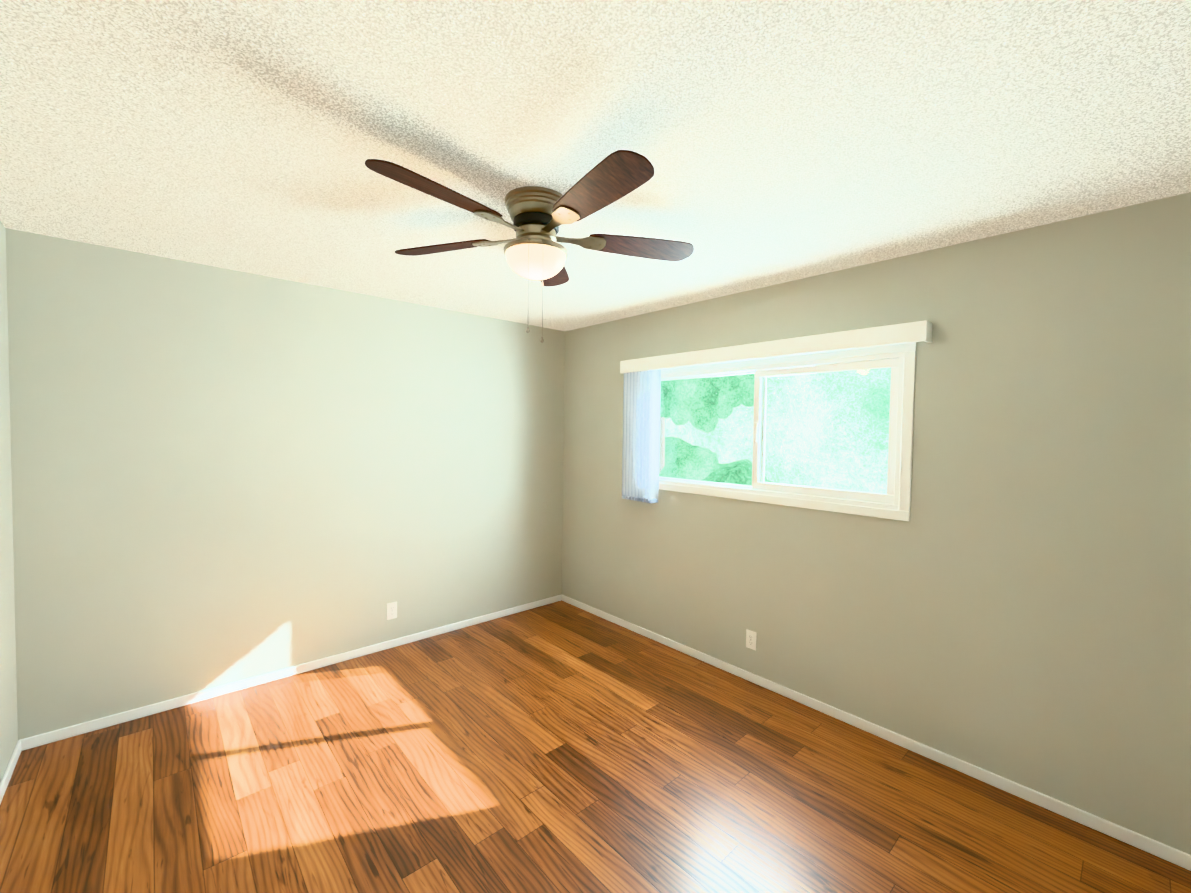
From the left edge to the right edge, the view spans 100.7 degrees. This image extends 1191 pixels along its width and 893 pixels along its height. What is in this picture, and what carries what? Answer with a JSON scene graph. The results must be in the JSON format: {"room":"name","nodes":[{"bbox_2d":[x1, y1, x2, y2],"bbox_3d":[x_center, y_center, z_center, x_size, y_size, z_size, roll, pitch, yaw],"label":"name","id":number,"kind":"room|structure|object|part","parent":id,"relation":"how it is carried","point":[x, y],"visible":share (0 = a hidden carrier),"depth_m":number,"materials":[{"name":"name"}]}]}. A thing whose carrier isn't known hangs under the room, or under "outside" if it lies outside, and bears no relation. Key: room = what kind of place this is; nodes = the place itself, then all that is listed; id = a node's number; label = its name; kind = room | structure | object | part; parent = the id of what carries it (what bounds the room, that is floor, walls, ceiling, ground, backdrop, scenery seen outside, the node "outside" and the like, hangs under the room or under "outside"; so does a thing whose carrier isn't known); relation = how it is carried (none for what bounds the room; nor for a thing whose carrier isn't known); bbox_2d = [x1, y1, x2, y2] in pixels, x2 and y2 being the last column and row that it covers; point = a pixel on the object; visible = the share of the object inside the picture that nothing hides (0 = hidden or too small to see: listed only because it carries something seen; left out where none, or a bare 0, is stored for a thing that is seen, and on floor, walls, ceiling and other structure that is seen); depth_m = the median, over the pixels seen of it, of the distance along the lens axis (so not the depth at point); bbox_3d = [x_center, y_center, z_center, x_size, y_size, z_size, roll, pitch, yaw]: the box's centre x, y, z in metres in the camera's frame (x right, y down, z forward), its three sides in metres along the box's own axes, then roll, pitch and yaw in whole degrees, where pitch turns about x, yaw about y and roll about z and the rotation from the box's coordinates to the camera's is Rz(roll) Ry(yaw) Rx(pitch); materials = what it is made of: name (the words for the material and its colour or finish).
{"room":"empty bedroom","nodes":[
{"label":"empty bedroom","id":0,"kind":"room"},
{"bbox_2d":[0,221,17,781],"bbox_3d":[-1.172,0.305,0.437,0.200,2.440,4.823,-1,3,-42],"label":"wall","id":1,"kind":"structure","parent":0,"point":[8,716],"depth_m":2.20,"materials":[{"name":"beige paint"}]},
{"bbox_2d":[0,741,20,803],"bbox_3d":[-1.174,1.493,0.617,0.012,0.055,4.611,-1,3,-42],"label":"baseboard","id":2,"kind":"structure","parent":1,"relation":"attached to","point":[7,775],"depth_m":2.15,"materials":[{"name":"white"}]},
{"bbox_2d":[5,228,564,739],"bbox_3d":[-1.568,0.200,3.459,3.659,2.440,0.200,-1,3,-42],"label":"wall","id":3,"kind":"structure","parent":0,"point":[221,476],"depth_m":2.88,"materials":[{"name":"beige paint"}]},
{"bbox_2d":[18,594,561,750],"bbox_3d":[-1.514,1.395,3.419,3.259,0.055,0.012,-1,3,-42],"label":"baseboard","id":4,"kind":"structure","parent":3,"relation":"attached to","point":[82,728],"depth_m":2.93,"materials":[{"name":"white"}]},
{"bbox_2d":[387,602,396,619],"bbox_3d":[-1.436,1.160,3.482,0.070,0.115,0.007,-1,3,-42],"label":"electrical outlet","id":5,"kind":"object","parent":3,"relation":"attached to","point":[391,610],"visible":1,"depth_m":3.48,"materials":[{"name":"white plastic"}]},
{"bbox_2d":[0,600,1190,892],"bbox_3d":[0.027,1.562,1.711,3.659,0.120,5.023,-1,3,-42],"label":"floor","id":6,"kind":"structure","parent":0,"point":[558,748],"depth_m":2.10,"materials":[{"name":"laminate"}]},
{"bbox_2d":[0,0,1190,330],"bbox_3d":[0.065,-1.012,1.626,3.659,0.150,5.023,-1,3,-42],"label":"ceiling","id":7,"kind":"structure","parent":0,"point":[774,142],"depth_m":1.45,"materials":[{"name":"white paint"}]},
{"bbox_2d":[365,150,693,342],"bbox_3d":[-0.233,-0.666,1.884,1.260,0.566,1.258,-1,3,-42],"label":"fan","id":8,"kind":"object","parent":7,"relation":"hanging from","point":[534,249],"visible":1,"depth_m":1.81,"materials":[{"name":"brown wood"}]},
{"bbox_3d":[-0.496,-0.815,1.577,0.462,0.035,0.182,-1,3,-42],"label":"blade","id":9,"kind":"part","parent":8,"relation":"part of","materials":[{"name":"brown wood"}]},
{"bbox_3d":[-0.636,-0.833,2.067,0.290,0.035,0.436,-1,3,-42],"label":"blade","id":10,"kind":"part","parent":8,"relation":"part of","materials":[{"name":"brown wood"}]},
{"bbox_3d":[-0.211,-0.836,2.349,0.375,0.035,0.379,-1,3,-42],"label":"blade","id":11,"kind":"part","parent":8,"relation":"part of","materials":[{"name":"brown wood"}]},
{"bbox_3d":[0.003,-0.807,1.554,0.177,0.035,0.462,-1,3,-42],"label":"blade","id":12,"kind":"part","parent":8,"relation":"part of","materials":[{"name":"brown wood"}]},
{"bbox_3d":[0.187,-0.820,2.030,0.438,0.035,0.285,-1,3,-42],"label":"blade","id":13,"kind":"part","parent":8,"relation":"part of","materials":[{"name":"brown wood"}]},
{"bbox_2d":[665,368,890,493],"bbox_3d":[3.788,-1.233,5.900,0.675,5.700,14.000,-1,3,-42],"label":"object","id":14,"kind":"object","parent":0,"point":[823,431],"depth_m":6.77,"materials":[{"name":"white"}]},
{"bbox_2d":[562,192,1190,854],"bbox_3d":[1.303,0.264,2.801,0.125,2.440,4.623,-1,3,-42],"label":"wall","id":15,"kind":"structure","parent":0,"point":[1010,600],"depth_m":2.21,"materials":[{"name":"beige paint"}]},
{"bbox_2d":[746,629,756,650],"bbox_3d":[0.972,1.208,3.085,0.007,0.115,0.070,-1,3,-42],"label":"electrical outlet","id":16,"kind":"object","parent":15,"relation":"attached to","point":[751,639],"visible":1,"depth_m":3.08,"materials":[{"name":"white plastic"}]},
{"bbox_2d":[659,352,903,509],"bbox_3d":[0.993,-0.104,3.106,0.089,0.795,1.685,-1,3,-42],"label":"window","id":17,"kind":"structure","parent":15,"relation":"in","point":[750,489],"depth_m":2.82,"materials":[{"name":"white plastic"}]},
{"bbox_3d":[0.753,-0.117,3.403,0.022,0.747,0.873,-1,3,-42],"label":"fixed window sash","id":18,"kind":"part","parent":17,"relation":"part of","materials":[{"name":"clear glass"}]},
{"bbox_2d":[620,320,931,502],"bbox_3d":[0.890,-0.095,3.087,0.097,1.055,2.015,-1,3,-42],"label":"window blind","id":19,"kind":"object","parent":17,"relation":"attached to","point":[641,429],"visible":1,"depth_m":3.58,"materials":[{"name":"white plastic"}]},
{"bbox_2d":[659,342,915,520],"bbox_3d":[0.959,-0.103,3.075,0.014,0.885,1.775,-1,3,-42],"label":"window frame","id":20,"kind":"structure","parent":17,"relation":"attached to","point":[902,513],"depth_m":2.61,"materials":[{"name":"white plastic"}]},
{"bbox_3d":[1.261,-0.089,2.790,0.048,0.735,0.804,-1,3,-42],"label":"sliding window sash","id":21,"kind":"part","parent":17,"relation":"part of","materials":[{"name":"clear glass"}]},
{"bbox_2d":[562,595,1190,870],"bbox_3d":[0.926,1.440,3.137,0.012,0.055,3.676,-1,3,-42],"label":"baseboard","id":22,"kind":"structure","parent":15,"relation":"attached to","point":[1143,843],"depth_m":2.34,"materials":[{"name":"white"}]},
{"label":"outside","id":23,"kind":"structure","parent":0,"visible":0},
{"bbox_3d":[3.449,1.644,5.727,6.800,0.050,14.000,-1,3,-42],"label":"ground","id":24,"kind":"structure","parent":23,"visible":0},
{"bbox_2d":[659,373,771,485],"bbox_3d":[1.118,-0.506,6.227,2.199,4.148,2.966,-1,3,-42],"label":"tree","id":25,"kind":"object","parent":24,"relation":"on","point":[709,411],"depth_m":5.95,"materials":[{"name":"green plant"}]}
]}

